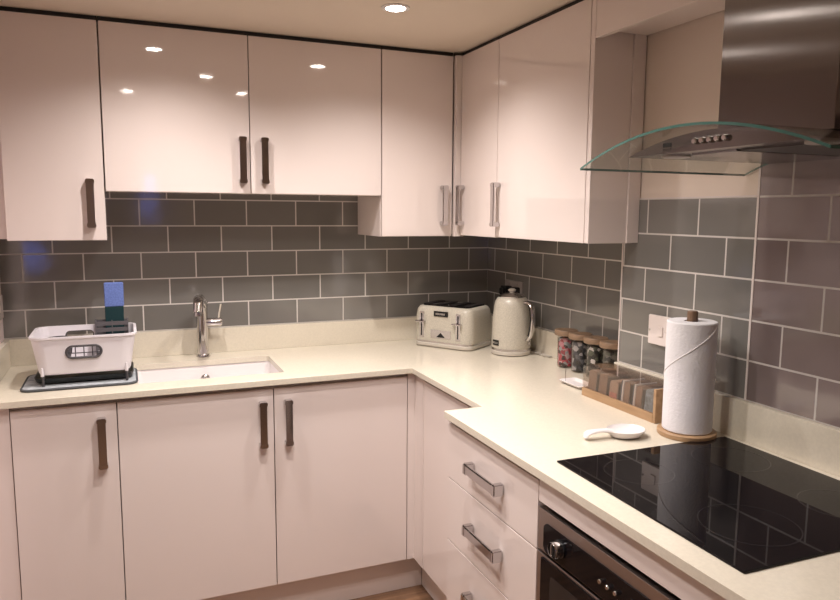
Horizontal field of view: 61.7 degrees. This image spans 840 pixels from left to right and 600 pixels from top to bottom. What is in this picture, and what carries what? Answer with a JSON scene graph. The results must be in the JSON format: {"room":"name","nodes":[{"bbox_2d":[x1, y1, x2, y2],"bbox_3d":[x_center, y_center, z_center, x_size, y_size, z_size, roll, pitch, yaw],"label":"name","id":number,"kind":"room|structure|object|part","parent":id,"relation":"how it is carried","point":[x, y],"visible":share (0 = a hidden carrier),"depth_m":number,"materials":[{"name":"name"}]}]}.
{"room":"kitchen","nodes":[
{"label":"kitchen","id":0,"kind":"room"},
{"bbox_2d":[0,285,3,342],"bbox_3d":[-1.435,0.139,2.230,0.100,2.117,0.724,-3,8,-23],"label":"wall","id":1,"kind":"structure","parent":0,"point":[1,321],"depth_m":2.54,"materials":[{"name":"white paint"}]},
{"bbox_2d":[0,294,3,319],"bbox_3d":[-1.472,0.031,2.458,0.014,0.086,0.145,-3,8,-23],"label":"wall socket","id":2,"kind":"object","parent":1,"relation":"attached to","point":[1,299],"visible":1,"depth_m":2.49,"materials":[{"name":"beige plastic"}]},
{"bbox_2d":[0,194,487,338],"bbox_3d":[-0.604,0.046,3.025,2.250,2.117,0.120,-3,8,-23],"label":"wall","id":3,"kind":"structure","parent":0,"point":[267,260],"depth_m":2.87,"materials":[{"name":"grey tile"}]},
{"bbox_2d":[0,6,108,240],"bbox_3d":[-1.286,-0.577,2.406,0.366,0.736,0.340,-3,8,-23],"label":"upper cabinet","id":4,"kind":"object","parent":3,"relation":"attached to","point":[52,172],"visible":0.99,"depth_m":2.29,"materials":[{"name":"beige paint"}]},
{"bbox_3d":[-1.435,-0.576,2.374,0.068,0.729,0.265,-3,8,-23],"label":"filler panel","id":5,"kind":"part","parent":4,"relation":"part of","materials":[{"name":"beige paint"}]},
{"bbox_3d":[-1.099,-0.323,2.348,0.028,0.162,0.031,-3,8,-23],"label":"handle","id":6,"kind":"part","parent":4,"relation":"part of","materials":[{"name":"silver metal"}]},
{"bbox_2d":[97,16,380,196],"bbox_3d":[-0.659,-0.686,2.656,0.987,0.572,0.340,-3,8,-23],"label":"upper cabinet","id":7,"kind":"object","parent":3,"relation":"attached to","point":[187,110],"visible":1,"depth_m":2.51,"materials":[{"name":"beige paint"}]},
{"bbox_3d":[-0.840,-0.654,2.442,0.482,0.554,0.018,-3,8,-23],"label":"door","id":8,"kind":"part","parent":7,"relation":"part of","materials":[{"name":"beige paint"}]},
{"bbox_3d":[-0.635,-0.501,2.521,0.028,0.165,0.031,-3,8,-23],"label":"handle","id":9,"kind":"part","parent":7,"relation":"part of","materials":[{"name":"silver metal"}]},
{"bbox_3d":[-0.563,-0.505,2.551,0.028,0.165,0.031,-3,8,-23],"label":"handle","id":10,"kind":"part","parent":7,"relation":"part of","materials":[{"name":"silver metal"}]},
{"bbox_3d":[-0.385,-0.674,2.632,0.500,0.554,0.018,-3,8,-23],"label":"door","id":11,"kind":"part","parent":7,"relation":"part of","materials":[{"name":"beige paint"}]},
{"bbox_2d":[358,45,452,236],"bbox_3d":[-0.060,-0.634,2.915,0.308,0.730,0.340,-3,8,-23],"label":"upper cabinet","id":12,"kind":"object","parent":3,"relation":"attached to","point":[415,199],"visible":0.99,"depth_m":2.79,"materials":[{"name":"beige paint"}]},
{"bbox_3d":[0.098,-0.383,2.845,0.028,0.160,0.031,-3,8,-23],"label":"handle","id":13,"kind":"part","parent":12,"relation":"part of","materials":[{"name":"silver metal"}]},
{"bbox_2d":[0,0,575,61],"bbox_3d":[-0.311,-0.743,0.606,3.600,0.050,4.650,-3,8,-23],"label":"ceiling","id":14,"kind":"structure","parent":0,"point":[456,27],"depth_m":2.29,"materials":[{"name":"beige paint"}]},
{"bbox_2d":[381,3,409,11],"bbox_3d":[-0.076,-0.910,2.197,0.090,0.006,0.090,-3,8,-23],"label":"recessed light","id":15,"kind":"object","parent":14,"relation":"in","point":[392,7],"visible":1,"depth_m":2.19,"materials":[{"name":"white"}]},
{"bbox_2d":[351,570,433,599],"bbox_3d":[-0.326,1.407,0.873,3.600,0.050,4.650,-3,8,-23],"label":"floor","id":16,"kind":"structure","parent":0,"point":[418,592],"depth_m":2.74,"materials":[{"name":"brown wood"}]},
{"bbox_2d":[0,399,125,599],"bbox_3d":[-1.239,0.658,2.438,0.376,0.738,0.546,-3,8,-23],"label":"base cabinet","id":17,"kind":"object","parent":16,"relation":"on","point":[61,524],"visible":0.89,"depth_m":2.21,"materials":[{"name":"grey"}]},
{"bbox_3d":[-1.290,0.691,2.173,0.076,0.738,0.018,-3,8,-23],"label":"filler panel","id":18,"kind":"part","parent":17,"relation":"part of","materials":[{"name":"beige paint"}]},
{"bbox_3d":[-1.006,0.454,2.229,0.028,0.165,0.031,-3,8,-23],"label":"handle","id":19,"kind":"part","parent":17,"relation":"part of","materials":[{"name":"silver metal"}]},
{"bbox_2d":[117,374,406,599],"bbox_3d":[-0.603,0.630,2.703,1.000,0.738,0.546,-3,8,-23],"label":"base cabinet","id":20,"kind":"object","parent":16,"relation":"on","point":[222,493],"visible":1,"depth_m":2.46,"materials":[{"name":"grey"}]},
{"bbox_3d":[-0.744,0.674,2.394,0.497,0.721,0.018,-3,8,-23],"label":"door","id":21,"kind":"part","parent":20,"relation":"part of","materials":[{"name":"beige paint"}]},
{"bbox_3d":[-0.539,0.430,2.423,0.028,0.163,0.031,-3,8,-23],"label":"handle","id":22,"kind":"part","parent":20,"relation":"part of","materials":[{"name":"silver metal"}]},
{"bbox_3d":[-0.458,0.428,2.457,0.028,0.163,0.031,-3,8,-23],"label":"handle","id":23,"kind":"part","parent":20,"relation":"part of","materials":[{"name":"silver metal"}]},
{"bbox_3d":[-0.283,0.654,2.586,0.497,0.721,0.018,-3,8,-23],"label":"door","id":24,"kind":"part","parent":20,"relation":"part of","materials":[{"name":"beige paint"}]},
{"bbox_2d":[0,339,839,599],"bbox_3d":[-0.080,0.370,1.735,1.998,0.021,2.719,-3,8,-23],"label":"countertop","id":25,"kind":"structure","parent":20,"relation":"on","point":[522,410],"depth_m":2.09,"materials":[{"name":"beige stone"}]},
{"bbox_2d":[0,340,10,380],"bbox_3d":[-1.405,0.226,2.327,0.019,0.100,0.540,-3,8,-23],"label":"upstand","id":26,"kind":"object","parent":25,"relation":"on","point":[5,357],"visible":1,"depth_m":2.47,"materials":[{"name":"beige stone"}]},
{"bbox_2d":[20,368,137,392],"bbox_3d":[-1.142,0.268,2.378,0.349,0.009,0.243,-3,8,-23],"label":"drying mat","id":27,"kind":"object","parent":25,"relation":"on","point":[29,385],"visible":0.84,"depth_m":2.30,"materials":[{"name":"grey"}]},
{"bbox_2d":[28,317,136,386],"bbox_3d":[-1.133,0.170,2.388,0.320,0.182,0.257,-3,8,-23],"label":"dish rack","id":28,"kind":"object","parent":27,"relation":"on","point":[99,355],"visible":0.98,"depth_m":2.31,"materials":[{"name":"white plastic"}]},
{"bbox_2d":[47,336,71,355],"bbox_3d":[-1.194,0.174,2.333,0.084,0.097,0.084,-3,8,-23],"label":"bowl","id":29,"kind":"object","parent":28,"relation":"in","point":[70,349],"visible":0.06,"depth_m":2.34,"materials":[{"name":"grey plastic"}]},
{"bbox_2d":[34,362,133,382],"bbox_3d":[-1.141,0.246,2.405,0.300,0.015,0.209,-3,8,-23],"label":"drip tray","id":30,"kind":"object","parent":28,"relation":"on","point":[119,373],"depth_m":2.34,"materials":[{"name":"black"}]},
{"bbox_2d":[104,282,124,333],"bbox_3d":[-1.082,0.062,2.495,0.063,0.250,0.020,-3,8,-23],"label":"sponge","id":31,"kind":"object","parent":28,"relation":"in","point":[113,291],"visible":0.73,"depth_m":2.48,"materials":[{"name":"blue plastic"}]},
{"bbox_2d":[193,294,221,357],"bbox_3d":[-0.844,0.104,2.710,0.100,0.256,0.216,1,7,8],"label":"tap","id":32,"kind":"object","parent":25,"relation":"on","point":[200,304],"visible":1,"depth_m":2.76,"materials":[{"name":"silver metal"}]},
{"bbox_3d":[-0.841,0.015,2.682,0.044,0.071,0.186,-1,7,-11],"label":"spout","id":33,"kind":"part","parent":32,"relation":"part of","materials":[{"name":"silver metal"}]},
{"bbox_3d":[-0.793,0.046,2.786,0.020,0.064,0.016,2,7,16],"label":"lever","id":34,"kind":"part","parent":32,"relation":"part of","materials":[{"name":"silver metal"}]},
{"bbox_2d":[137,361,278,413],"bbox_3d":[-0.774,0.354,2.590,0.530,0.166,0.356,-3,8,-23],"label":"sink","id":35,"kind":"object","parent":25,"relation":"in","point":[258,367],"visible":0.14,"depth_m":2.73,"materials":[{"name":"white ceramic"}]},
{"bbox_2d":[4,317,416,365],"bbox_3d":[-0.601,0.153,2.963,1.998,0.100,0.019,-3,8,-23],"label":"upstand","id":36,"kind":"object","parent":25,"relation":"on","point":[256,337],"visible":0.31,"depth_m":2.93,"materials":[{"name":"beige stone"}]},
{"bbox_2d":[415,300,490,350],"bbox_3d":[0.141,0.104,3.055,0.285,0.181,0.235,5,8,33],"label":"toaster","id":37,"kind":"object","parent":25,"relation":"on","point":[464,326],"visible":0.98,"depth_m":2.97,"materials":[{"name":"beige metal"}]},
{"bbox_3d":[0.008,0.103,3.027,0.022,0.112,0.005,5,8,33],"label":"lever plate","id":38,"kind":"part","parent":37,"relation":"part of","materials":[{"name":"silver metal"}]},
{"bbox_3d":[0.088,0.146,2.979,0.100,0.035,0.006,5,8,33],"label":"control panel","id":39,"kind":"part","parent":37,"relation":"part of","materials":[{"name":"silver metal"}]},
{"bbox_3d":[0.147,0.018,3.053,0.233,0.004,0.163,5,8,33],"label":"plate","id":40,"kind":"part","parent":37,"relation":"part of","materials":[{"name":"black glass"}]},
{"bbox_3d":[0.159,0.116,2.929,0.022,0.112,0.005,5,8,33],"label":"lever plate","id":41,"kind":"part","parent":37,"relation":"part of","materials":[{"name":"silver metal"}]},
{"bbox_2d":[491,288,535,355],"bbox_3d":[0.376,0.085,2.877,0.164,0.267,0.176,0,7,-3],"label":"kettle","id":42,"kind":"object","parent":25,"relation":"on","point":[514,316],"visible":1,"depth_m":2.82,"materials":[{"name":"beige metal"}]},
{"bbox_3d":[0.375,-0.021,2.870,0.106,0.018,0.106,-6,10,-43],"label":"lid","id":43,"kind":"part","parent":42,"relation":"part of","materials":[{"name":"silver metal"}]},
{"bbox_3d":[0.376,-0.038,2.868,0.032,0.019,0.032,-6,10,-43],"label":"lid knob","id":44,"kind":"part","parent":42,"relation":"part of","materials":[{"name":"silver"}]},
{"bbox_3d":[0.435,0.087,2.820,0.028,0.166,0.061,-6,10,-43],"label":"handle","id":45,"kind":"part","parent":42,"relation":"part of","materials":[{"name":"silver metal"}]},
{"bbox_2d":[531,349,551,357],"bbox_3d":[0.477,0.216,2.887,0.030,0.007,0.202,-3,8,-23],"label":"power cord","id":46,"kind":"object","parent":25,"relation":"on","point":[532,351],"visible":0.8,"depth_m":2.86,"materials":[{"name":"beige plastic"}]},
{"bbox_2d":[491,314,604,358],"bbox_3d":[0.531,0.178,2.824,0.019,0.100,1.112,-3,8,-23],"label":"upstand","id":47,"kind":"object","parent":25,"relation":"on","point":[544,341],"visible":0.1,"depth_m":2.86,"materials":[{"name":"beige stone"}]},
{"bbox_2d":[554,328,577,366],"bbox_3d":[0.545,0.181,2.634,0.086,0.142,0.086,-3,8,-23],"label":"storage jar","id":48,"kind":"object","parent":25,"relation":"on","point":[564,354],"visible":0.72,"depth_m":2.61,"materials":[{"name":"clear glass"}]},
{"bbox_3d":[0.546,0.120,2.626,0.086,0.020,0.086,-3,8,-23],"label":"lid","id":49,"kind":"part","parent":48,"relation":"part of","materials":[{"name":"brown wood"}]},
{"bbox_2d":[559,370,588,388],"bbox_3d":[0.526,0.264,2.354,0.073,0.045,0.120,-3,8,-23],"label":"dish","id":50,"kind":"object","parent":25,"relation":"on","point":[575,382],"visible":0.77,"depth_m":2.38,"materials":[{"name":"white ceramic"}]},
{"bbox_3d":[0.526,0.280,2.356,0.073,0.013,0.120,-3,8,-23],"label":"dish","id":51,"kind":"part","parent":50,"relation":"part of","materials":[{"name":"white ceramic"}]},
{"bbox_2d":[568,332,592,371],"bbox_3d":[0.581,0.191,2.553,0.086,0.142,0.086,-3,8,-23],"label":"storage jar","id":52,"kind":"object","parent":25,"relation":"on","point":[579,356],"visible":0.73,"depth_m":2.53,"materials":[{"name":"clear glass"}]},
{"bbox_3d":[0.581,0.131,2.545,0.086,0.020,0.086,-3,8,-23],"label":"lid","id":53,"kind":"part","parent":52,"relation":"part of","materials":[{"name":"brown wood"}]},
{"bbox_2d":[583,335,608,375],"bbox_3d":[0.616,0.202,2.472,0.086,0.142,0.086,-3,8,-23],"label":"storage jar","id":54,"kind":"object","parent":25,"relation":"on","point":[594,353],"visible":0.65,"depth_m":2.45,"materials":[{"name":"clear glass"}]},
{"bbox_3d":[0.616,0.141,2.464,0.086,0.020,0.086,-3,8,-23],"label":"lid","id":55,"kind":"part","parent":54,"relation":"part of","materials":[{"name":"brown wood"}]},
{"bbox_2d":[599,340,617,362],"bbox_3d":[0.651,0.212,2.391,0.086,0.142,0.086,-3,8,-23],"label":"storage jar","id":56,"kind":"object","parent":25,"relation":"on","point":[610,354],"visible":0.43,"depth_m":2.36,"materials":[{"name":"clear glass"}]},
{"bbox_3d":[0.652,0.151,2.383,0.086,0.020,0.086,-3,8,-23],"label":"lid","id":57,"kind":"part","parent":56,"relation":"part of","materials":[{"name":"brown wood"}]},
{"bbox_2d":[583,424,645,438],"bbox_3d":[0.501,0.341,1.806,0.171,0.026,0.086,-3,8,-23],"label":"spoon rest","id":58,"kind":"object","parent":25,"relation":"on","point":[620,431],"visible":1,"depth_m":1.80,"materials":[{"name":"white ceramic"}]},
{"bbox_3d":[0.455,0.340,1.797,0.079,0.022,0.032,-2,7,-16],"label":"handle","id":59,"kind":"part","parent":58,"relation":"part of","materials":[{"name":"white ceramic"}]},
{"bbox_2d":[582,362,662,423],"bbox_3d":[0.628,0.270,2.098,0.105,0.097,0.336,-3,8,-23],"label":"box","id":60,"kind":"object","parent":25,"relation":"on","point":[655,417],"visible":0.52,"depth_m":2.05,"materials":[{"name":"brown wood"}]},
{"bbox_2d":[588,369,616,391],"bbox_3d":[0.574,0.257,2.216,0.076,0.078,0.045,-3,8,-23],"label":"packet","id":61,"kind":"object","parent":60,"relation":"in","point":[594,375],"visible":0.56,"depth_m":2.19,"materials":[{"name":"beige paper"}]},
{"bbox_3d":[0.626,0.257,2.101,0.103,0.072,0.324,-3,8,-23],"label":"lid","id":62,"kind":"part","parent":60,"relation":"part of","materials":[{"name":"clear plastic"}]},
{"bbox_2d":[598,371,627,395],"bbox_3d":[0.594,0.263,2.169,0.076,0.078,0.045,-3,8,-23],"label":"packet","id":63,"kind":"object","parent":60,"relation":"in","point":[605,379],"visible":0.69,"depth_m":2.15,"materials":[{"name":"beige paper"}]},
{"bbox_2d":[582,386,652,422],"bbox_3d":[0.625,0.305,2.107,0.105,0.026,0.325,-3,8,-23],"label":"spice rack","id":64,"kind":"object","parent":60,"relation":"on","point":[641,413],"depth_m":2.07,"materials":[{"name":"brown wood"}]},
{"bbox_2d":[609,378,632,399],"bbox_3d":[0.614,0.274,2.122,0.077,0.068,0.044,-3,8,-23],"label":"packet","id":65,"kind":"object","parent":60,"relation":"in","point":[615,385],"visible":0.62,"depth_m":2.10,"materials":[{"name":"beige paper"}]},
{"bbox_2d":[620,378,650,403],"bbox_3d":[0.634,0.274,2.073,0.077,0.080,0.046,-3,8,-23],"label":"packet","id":66,"kind":"object","parent":60,"relation":"in","point":[627,386],"visible":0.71,"depth_m":2.05,"materials":[{"name":"beige paper"}]},
{"bbox_2d":[631,382,662,408],"bbox_3d":[0.654,0.280,2.025,0.077,0.080,0.046,-3,8,-23],"label":"packet","id":67,"kind":"object","parent":60,"relation":"in","point":[639,390],"visible":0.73,"depth_m":2.01,"materials":[{"name":"beige paper"}]},
{"bbox_2d":[644,387,662,412],"bbox_3d":[0.675,0.287,1.978,0.076,0.078,0.045,-3,8,-23],"label":"packet","id":68,"kind":"object","parent":60,"relation":"in","point":[649,396],"visible":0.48,"depth_m":1.96,"materials":[{"name":"white paper"}]},
{"bbox_3d":[0.691,0.290,1.949,0.105,0.096,0.010,-3,8,-23],"label":"panel","id":69,"kind":"part","parent":60,"relation":"part of","materials":[{"name":"brown wood"}]},
{"bbox_2d":[657,310,716,441],"bbox_3d":[0.699,0.189,1.823,0.148,0.326,0.148,-3,8,-23],"label":"paper towel holder","id":70,"kind":"object","parent":25,"relation":"on","point":[692,316],"visible":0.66,"depth_m":1.79,"materials":[{"name":"brown wood"}]},
{"bbox_2d":[662,317,718,435],"bbox_3d":[0.698,0.195,1.823,0.126,0.285,0.126,-3,8,-23],"label":"paper towel roll","id":71,"kind":"object","parent":70,"relation":"on","point":[691,347],"visible":0.98,"depth_m":1.77,"materials":[{"name":"white paper"}]},
{"bbox_3d":[0.699,0.182,1.822,0.027,0.312,0.027,-3,8,-23],"label":"post","id":72,"kind":"part","parent":70,"relation":"part of","materials":[{"name":"brown wood"}]},
{"bbox_2d":[557,436,839,573],"bbox_3d":[0.652,0.395,1.470,0.506,0.005,0.545,-2,8,-22],"label":"induction hob","id":73,"kind":"object","parent":25,"relation":"in","point":[752,509],"visible":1,"depth_m":1.43,"materials":[{"name":"black glass"}]},
{"bbox_2d":[614,362,839,475],"bbox_3d":[0.931,0.339,1.549,0.015,0.100,1.566,-3,8,-23],"label":"upstand","id":74,"kind":"object","parent":25,"relation":"on","point":[817,445],"visible":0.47,"depth_m":1.70,"materials":[{"name":"beige stone"}]},
{"bbox_2d":[201,558,421,599],"bbox_3d":[-0.672,1.097,2.541,1.464,0.148,0.017,-3,8,-23],"label":"plinth","id":75,"kind":"object","parent":16,"relation":"on","point":[371,580],"visible":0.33,"depth_m":2.70,"materials":[{"name":"beige paint"}]},
{"bbox_2d":[406,373,472,599],"bbox_3d":[0.336,0.733,2.533,0.590,0.888,0.686,-3,8,-23],"label":"base cabinet","id":76,"kind":"object","parent":16,"relation":"on","point":[427,427],"depth_m":2.57,"materials":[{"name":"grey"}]},
{"bbox_3d":[-0.015,0.640,2.653,0.044,0.738,0.103,-3,8,-23],"label":"corner post","id":77,"kind":"part","parent":76,"relation":"part of","materials":[{"name":"white laminate"}]},
{"bbox_3d":[0.147,1.108,2.502,0.016,0.148,0.686,-3,8,-23],"label":"plinth","id":78,"kind":"part","parent":76,"relation":"part of","materials":[{"name":"beige wood"}]},
{"bbox_2d":[447,421,544,599],"bbox_3d":[0.425,0.726,1.987,0.603,0.738,0.491,-3,8,-23],"label":"base cabinet","id":79,"kind":"object","parent":16,"relation":"on","point":[494,503],"visible":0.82,"depth_m":1.85,"materials":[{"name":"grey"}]},
{"bbox_3d":[0.346,0.697,2.216,0.571,0.738,0.004,-3,8,-23],"label":"panel","id":80,"kind":"part","parent":79,"relation":"part of","materials":[{"name":"beige paint"}]},
{"bbox_3d":[0.161,0.842,1.890,0.031,0.032,0.178,-3,8,-23],"label":"handle","id":81,"kind":"part","parent":79,"relation":"part of","materials":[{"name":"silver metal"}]},
{"bbox_3d":[0.183,0.922,1.909,0.018,0.361,0.487,-3,8,-23],"label":"drawer","id":82,"kind":"part","parent":79,"relation":"part of","materials":[{"name":"beige paint"}]},
{"bbox_3d":[0.162,0.643,1.866,0.031,0.032,0.178,-3,8,-23],"label":"handle","id":83,"kind":"part","parent":79,"relation":"part of","materials":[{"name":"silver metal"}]},
{"bbox_3d":[0.163,0.469,1.844,0.031,0.032,0.178,-3,8,-23],"label":"handle","id":84,"kind":"part","parent":79,"relation":"part of","materials":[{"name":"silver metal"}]},
{"bbox_3d":[0.185,0.646,1.875,0.018,0.189,0.487,-3,8,-23],"label":"drawer","id":85,"kind":"part","parent":79,"relation":"part of","materials":[{"name":"beige paint"}]},
{"bbox_3d":[0.186,0.468,1.852,0.018,0.165,0.487,-3,8,-23],"label":"drawer","id":86,"kind":"part","parent":79,"relation":"part of","materials":[{"name":"beige paint"}]},
{"bbox_2d":[539,480,725,599],"bbox_3d":[0.650,0.788,1.493,0.572,0.738,0.600,-3,8,-23],"label":"base cabinet","id":87,"kind":"object","parent":16,"relation":"on","point":[682,585],"visible":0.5,"depth_m":1.33,"materials":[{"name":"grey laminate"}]},
{"bbox_2d":[536,505,680,599],"bbox_3d":[0.613,0.810,1.480,0.592,0.629,0.592,-3,8,-23],"label":"oven","id":88,"kind":"object","parent":87,"relation":"in","point":[571,564],"visible":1,"depth_m":1.47,"materials":[{"name":"grey metal"}]},
{"bbox_3d":[0.297,0.544,1.532,0.020,0.040,0.040,-3,8,-23],"label":"knob","id":89,"kind":"part","parent":88,"relation":"part of","materials":[{"name":"silver metal"}]},
{"bbox_3d":[0.383,0.860,1.389,0.005,0.488,0.552,-3,8,-23],"label":"door glass","id":90,"kind":"part","parent":88,"relation":"part of","materials":[{"name":"black glass"}]},
{"bbox_3d":[0.393,0.869,1.395,0.020,0.519,0.592,-3,8,-23],"label":"oven door","id":91,"kind":"part","parent":88,"relation":"part of","materials":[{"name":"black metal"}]},
{"bbox_3d":[0.386,0.568,1.353,0.004,0.069,0.538,-3,8,-23],"label":"panel glass","id":92,"kind":"part","parent":88,"relation":"part of","materials":[{"name":"black glass"}]},
{"bbox_2d":[487,10,839,428],"bbox_3d":[1.161,0.269,1.330,0.251,2.117,4.404,-3,8,-23],"label":"wall","id":93,"kind":"structure","parent":0,"point":[756,254],"depth_m":1.87,"materials":[{"name":"grey tile"}]},
{"bbox_2d":[505,279,522,293],"bbox_3d":[0.412,-0.043,3.096,0.013,0.086,0.146,-3,8,-23],"label":"wall socket","id":94,"kind":"object","parent":93,"relation":"attached to","point":[512,283],"visible":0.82,"depth_m":3.07,"materials":[{"name":"grey plastic"}]},
{"bbox_2d":[499,285,511,293],"bbox_3d":[0.377,-0.040,3.113,0.045,0.048,0.046,-3,8,-23],"label":"plug","id":95,"kind":"object","parent":94,"relation":"attached to","point":[503,289],"visible":0.62,"depth_m":3.10,"materials":[{"name":"black plastic"}]},
{"bbox_2d":[507,287,519,292],"bbox_3d":[0.403,-0.032,3.051,0.045,0.048,0.046,-3,8,-23],"label":"plug","id":96,"kind":"object","parent":94,"relation":"attached to","point":[516,288],"visible":0.25,"depth_m":3.03,"materials":[{"name":"black plastic"}]},
{"bbox_2d":[451,0,646,243],"bbox_3d":[0.398,-0.597,2.640,0.339,0.730,1.204,-3,8,-23],"label":"upper cabinet","id":97,"kind":"object","parent":93,"relation":"attached to","point":[535,102],"visible":0.94,"depth_m":2.23,"materials":[{"name":"beige paint"}]},
{"bbox_3d":[0.158,-0.617,2.848,0.040,0.716,0.022,-3,8,-23],"label":"corner post","id":98,"kind":"part","parent":97,"relation":"part of","materials":[{"name":"beige paint"}]},
{"bbox_3d":[0.160,-0.382,2.834,0.031,0.160,0.028,-3,8,-23],"label":"handle","id":99,"kind":"part","parent":97,"relation":"part of","materials":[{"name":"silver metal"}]},
{"bbox_3d":[0.232,-0.601,2.702,0.018,0.709,0.300,-3,8,-23],"label":"door","id":100,"kind":"part","parent":97,"relation":"part of","materials":[{"name":"beige paint"}]},
{"bbox_3d":[0.273,-0.348,2.567,0.031,0.160,0.028,-3,8,-23],"label":"handle","id":101,"kind":"part","parent":97,"relation":"part of","materials":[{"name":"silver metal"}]},
{"bbox_3d":[0.395,-0.552,2.315,0.018,0.707,0.541,-3,8,-23],"label":"door","id":102,"kind":"part","parent":97,"relation":"part of","materials":[{"name":"beige paint"}]},
{"bbox_3d":[0.559,-0.523,2.077,0.136,0.708,0.020,-3,8,-23],"label":"panel","id":103,"kind":"part","parent":97,"relation":"part of","materials":[{"name":"beige paint"}]},
{"bbox_3d":[0.644,-0.526,2.109,0.044,0.708,0.024,-3,8,-23],"label":"filler panel","id":104,"kind":"part","parent":97,"relation":"part of","materials":[{"name":"beige paint"}]},
{"bbox_2d":[596,0,724,37],"bbox_3d":[0.694,-0.788,1.781,0.180,0.136,0.562,-3,8,-23],"label":"panel","id":105,"kind":"object","parent":97,"relation":"attached to","point":[641,17],"visible":1,"depth_m":1.88,"materials":[{"name":"beige paint"}]},
{"bbox_3d":[0.541,-0.141,2.799,0.004,0.539,1.134,-3,8,-23],"label":"panel","id":106,"kind":"part","parent":93,"relation":"part of","materials":[{"name":"grey tile"}]},
{"bbox_2d":[648,314,670,346],"bbox_3d":[0.704,0.090,2.070,0.015,0.088,0.088,-3,8,-23],"label":"wall socket","id":107,"kind":"object","parent":93,"relation":"attached to","point":[657,323],"visible":0.75,"depth_m":2.07,"materials":[{"name":"beige plastic"}]},
{"bbox_3d":[0.738,-0.029,2.000,0.004,0.515,0.506,-3,8,-23],"label":"panel","id":108,"kind":"part","parent":93,"relation":"part of","materials":[{"name":"grey tile"}]},
{"bbox_3d":[0.738,-0.065,1.994,0.006,0.589,0.510,-3,8,-23],"label":"edge trim","id":109,"kind":"part","parent":93,"relation":"part of","materials":[{"name":"grey tile"}]},
{"bbox_2d":[580,0,839,175],"bbox_3d":[0.708,-0.533,1.363,0.496,0.538,0.612,-3,8,-23],"label":"hood","id":110,"kind":"object","parent":93,"relation":"attached to","point":[779,102],"visible":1,"depth_m":1.34,"materials":[{"name":"silver glass"}]},
{"bbox_2d":[629,127,839,163],"bbox_3d":[0.740,-0.311,1.405,0.421,0.036,0.466,-3,8,-23],"label":"hood","id":111,"kind":"object","parent":110,"relation":"attached to","point":[718,144],"depth_m":1.34,"materials":[{"name":"silver metal"}]},
{"bbox_3d":[1.045,-0.023,1.263,0.004,0.689,1.079,-3,8,-23],"label":"panel","id":112,"kind":"part","parent":93,"relation":"part of","materials":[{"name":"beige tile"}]}
]}

